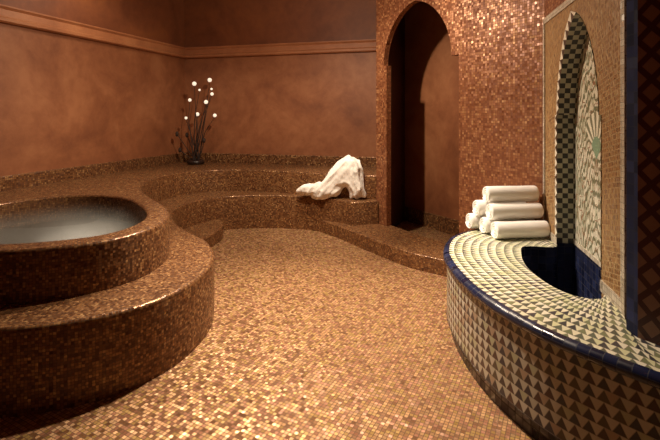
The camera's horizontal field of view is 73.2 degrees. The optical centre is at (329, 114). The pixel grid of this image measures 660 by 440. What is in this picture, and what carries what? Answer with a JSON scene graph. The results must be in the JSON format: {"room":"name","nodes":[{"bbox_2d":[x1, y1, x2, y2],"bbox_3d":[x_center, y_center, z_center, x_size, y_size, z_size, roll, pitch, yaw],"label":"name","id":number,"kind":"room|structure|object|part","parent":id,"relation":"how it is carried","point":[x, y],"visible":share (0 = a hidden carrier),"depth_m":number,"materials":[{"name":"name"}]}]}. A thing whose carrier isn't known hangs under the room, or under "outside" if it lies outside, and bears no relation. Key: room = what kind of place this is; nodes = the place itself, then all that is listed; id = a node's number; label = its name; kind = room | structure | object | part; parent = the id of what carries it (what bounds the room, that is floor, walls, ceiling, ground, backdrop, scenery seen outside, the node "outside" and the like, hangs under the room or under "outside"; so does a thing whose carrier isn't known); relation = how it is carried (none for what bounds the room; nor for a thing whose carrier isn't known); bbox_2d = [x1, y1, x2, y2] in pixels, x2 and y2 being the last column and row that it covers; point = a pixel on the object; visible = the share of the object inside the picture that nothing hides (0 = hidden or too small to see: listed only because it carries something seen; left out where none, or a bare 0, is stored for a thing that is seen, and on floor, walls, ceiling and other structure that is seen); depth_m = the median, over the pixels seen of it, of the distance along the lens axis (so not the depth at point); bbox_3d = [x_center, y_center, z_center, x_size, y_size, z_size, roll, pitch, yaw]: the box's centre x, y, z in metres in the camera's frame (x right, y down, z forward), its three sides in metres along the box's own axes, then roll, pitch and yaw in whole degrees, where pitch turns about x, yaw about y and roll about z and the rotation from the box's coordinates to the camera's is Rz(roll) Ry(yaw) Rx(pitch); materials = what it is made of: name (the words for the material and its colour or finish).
{"room":"spa","nodes":[
{"label":"spa","id":0,"kind":"room"},
{"bbox_2d":[0,0,184,175],"bbox_3d":[-3.840,-0.250,2.989,0.150,3.500,9.392,0,0,18],"label":"wall","id":1,"kind":"structure","parent":0,"point":[66,101],"depth_m":5.49,"materials":[{"name":"paint"}]},
{"bbox_2d":[0,152,184,190],"bbox_3d":[-3.118,0.707,4.999,0.028,0.187,4.827,0,0,18],"label":"baseboard","id":2,"kind":"structure","parent":1,"relation":"attached to","point":[16,181],"depth_m":5.35,"materials":[{"name":"tile"}]},
{"bbox_2d":[0,4,186,58],"bbox_3d":[-3.792,-1.015,2.901,0.115,0.180,9.234,0,0,18],"label":"trim","id":3,"kind":"structure","parent":1,"relation":"attached to","point":[8,14],"depth_m":5.32,"materials":[{"name":"paint"}]},
{"bbox_2d":[187,159,204,164],"bbox_3d":[-2.080,0.723,6.880,0.270,0.075,0.270,0,0,0],"label":"pot","id":4,"kind":"object","parent":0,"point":[191,161],"depth_m":6.78,"materials":[{"name":"black ceramic"}]},
{"bbox_2d":[0,220,534,439],"bbox_3d":[-0.700,1.500,3.100,9.800,0.001,9.400,0,0,0],"label":"floor","id":5,"kind":"structure","parent":0,"point":[312,335],"depth_m":2.67,"materials":[{"name":"brown tile"}]},
{"bbox_2d":[0,192,213,417],"bbox_3d":[-2.020,1.130,3.209,2.427,0.740,2.324,0,0,44],"label":"hot tub","id":6,"kind":"object","parent":5,"relation":"on","point":[101,296],"visible":1,"depth_m":2.56,"materials":[{"name":"brown tile"}]},
{"bbox_2d":[0,161,377,231],"bbox_3d":[-1.402,1.130,4.806,3.395,0.740,4.450,0,0,18],"label":"tiled bench","id":7,"kind":"object","parent":5,"relation":"on","point":[239,195],"visible":0.8,"depth_m":5.81,"materials":[{"name":"brown tile"}]},
{"bbox_2d":[175,78,216,164],"bbox_3d":[-2.060,0.090,6.880,0.632,1.339,0.270,0,0,0],"label":"lamp","id":8,"kind":"object","parent":7,"relation":"on","point":[194,161],"visible":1,"depth_m":6.87,"materials":[{"name":"black metal"}]},
{"bbox_3d":[-0.999,1.280,5.525,2.710,0.440,1.820,0,0,-34],"label":"seat","id":9,"kind":"part","parent":7,"relation":"part of","materials":[{"name":"brown tile"}]},
{"bbox_2d":[296,155,366,199],"bbox_3d":[0.011,0.798,5.673,0.922,0.584,0.234,0,0,14],"label":"towel","id":10,"kind":"object","parent":7,"relation":"on","point":[347,172],"visible":1,"depth_m":5.57,"materials":[{"name":"white fabric"}]},
{"bbox_2d":[184,219,222,247],"bbox_3d":[-1.498,1.425,4.845,0.469,0.150,1.778,0,0,-4],"label":"step","id":11,"kind":"structure","parent":5,"relation":"on","point":[211,232],"depth_m":5.22,"materials":[{"name":"brown tile"}]},
{"bbox_2d":[322,220,446,276],"bbox_3d":[0.798,1.423,4.829,0.568,0.153,2.437,0,0,-34],"label":"threshold step","id":12,"kind":"structure","parent":5,"relation":"on","point":[400,246],"depth_m":4.73,"materials":[{"name":"brown tile"}]},
{"bbox_2d":[443,228,659,439],"bbox_3d":[1.258,1.213,2.648,1.002,0.574,2.559,0,0,0],"label":"basin","id":13,"kind":"object","parent":5,"relation":"on","point":[529,319],"visible":0.91,"depth_m":2.11,"materials":[{"name":"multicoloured tile"}]},
{"bbox_2d":[465,213,486,228],"bbox_3d":[1.362,0.884,3.737,0.420,0.130,0.136,0,0,-10],"label":"rolled towel","id":14,"kind":"object","parent":13,"relation":"on","point":[472,221],"visible":0.35,"depth_m":3.66,"materials":[{"name":"white fabric"}]},
{"bbox_2d":[472,200,525,215],"bbox_3d":[1.398,0.760,3.663,0.420,0.130,0.128,0,0,-9],"label":"rolled towel","id":15,"kind":"object","parent":14,"relation":"on","point":[479,206],"visible":0.44,"depth_m":3.60,"materials":[{"name":"white fabric"}]},
{"bbox_2d":[479,217,533,232],"bbox_3d":[1.430,0.883,3.586,0.420,0.130,0.128,0,0,-8],"label":"rolled towel","id":16,"kind":"object","parent":13,"relation":"on","point":[485,223],"visible":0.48,"depth_m":3.54,"materials":[{"name":"white fabric"}]},
{"bbox_2d":[485,202,543,219],"bbox_3d":[1.458,0.761,3.515,0.420,0.129,0.138,0,0,-7],"label":"rolled towel","id":17,"kind":"object","parent":16,"relation":"on","point":[494,211],"visible":1,"depth_m":3.46,"materials":[{"name":"white fabric"}]},
{"bbox_2d":[482,185,538,201],"bbox_3d":[1.454,0.636,3.579,0.420,0.131,0.127,0,0,-6],"label":"rolled towel","id":18,"kind":"object","parent":17,"relation":"on","point":[529,193],"visible":1,"depth_m":3.53,"materials":[{"name":"white fabric"}]},
{"bbox_2d":[491,220,549,238],"bbox_3d":[1.466,0.883,3.423,0.420,0.131,0.129,0,0,-6],"label":"rolled towel","id":19,"kind":"object","parent":13,"relation":"on","point":[533,228],"visible":1,"depth_m":3.37,"materials":[{"name":"white fabric"}]},
{"bbox_2d":[184,0,375,156],"bbox_3d":[-0.703,-0.250,6.926,3.669,3.500,0.150,0,0,15],"label":"wall","id":20,"kind":"structure","parent":0,"point":[322,104],"depth_m":6.87,"materials":[{"name":"paint"}]},
{"bbox_2d":[184,39,375,58],"bbox_3d":[-0.670,-1.015,6.842,3.561,0.180,0.115,0,0,15],"label":"trim","id":21,"kind":"structure","parent":20,"relation":"attached to","point":[368,45],"depth_m":6.81,"materials":[{"name":"paint"}]},
{"bbox_2d":[185,152,375,166],"bbox_3d":[-0.671,0.707,6.836,3.561,0.187,0.028,0,0,15],"label":"baseboard","id":22,"kind":"structure","parent":20,"relation":"attached to","point":[207,157],"depth_m":6.86,"materials":[{"name":"tile"}]},
{"bbox_2d":[388,15,404,226],"bbox_3d":[0.903,-0.250,6.064,0.050,3.500,1.172,0,0,26],"label":"wall","id":23,"kind":"structure","parent":0,"point":[396,60],"depth_m":6.08,"materials":[{"name":"paint"}]},
{"bbox_2d":[405,2,458,219],"bbox_3d":[1.753,-0.250,5.268,0.080,3.500,3.200,0,0,-31],"label":"wall","id":24,"kind":"structure","parent":0,"point":[431,71],"depth_m":5.91,"materials":[{"name":"paint"}]},
{"bbox_2d":[404,206,458,235],"bbox_3d":[1.635,1.400,5.372,0.016,0.200,2.900,0,0,-31],"label":"baseboard","id":25,"kind":"structure","parent":24,"relation":"attached to","point":[447,225],"depth_m":5.84,"materials":[{"name":"tile"}]},
{"bbox_2d":[376,0,543,233],"bbox_3d":[1.194,-0.250,4.594,0.070,3.500,2.287,0,0,-31],"label":"wall","id":26,"kind":"structure","parent":0,"point":[498,44],"depth_m":4.09,"materials":[{"name":"orange tile"}]},
{"bbox_2d":[544,0,564,17],"bbox_3d":[1.702,-1.387,2.861,0.250,1.226,1.656,0,0,13],"label":"wall","id":27,"kind":"structure","parent":0,"point":[549,5],"depth_m":3.42,"materials":[{"name":"orange paint"}]},
{"bbox_2d":[638,0,659,345],"bbox_3d":[2.705,-0.250,0.252,0.200,3.500,4.300,0,0,-38],"label":"wall","id":28,"kind":"structure","parent":0,"point":[648,10],"depth_m":1.86,"materials":[{"name":"tile"}]},
{"bbox_2d":[626,0,637,337],"bbox_3d":[1.383,-0.400,1.929,0.141,3.200,0.076,0,0,0],"label":"trim","id":29,"kind":"structure","parent":28,"relation":"attached to","point":[631,5],"depth_m":1.93,"materials":[{"name":"blue tile"}]},
{"bbox_3d":[1.800,0.363,2.927,0.485,2.275,1.766,0,0,0],"label":"wall","id":30,"kind":"structure","parent":0,"visible":0},
{"bbox_2d":[543,0,625,318],"bbox_3d":[1.620,0.212,2.838,0.123,1.975,1.536,0,0,13],"label":"tile panel","id":31,"kind":"object","parent":30,"relation":"attached to","point":[584,41],"visible":0.93,"depth_m":2.87,"materials":[{"name":"tile"}]},
{"bbox_3d":[1.668,0.914,2.783,0.006,0.028,0.835,0,0,13],"label":"niche sill","id":32,"kind":"part","parent":31,"relation":"part of","materials":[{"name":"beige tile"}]}
]}

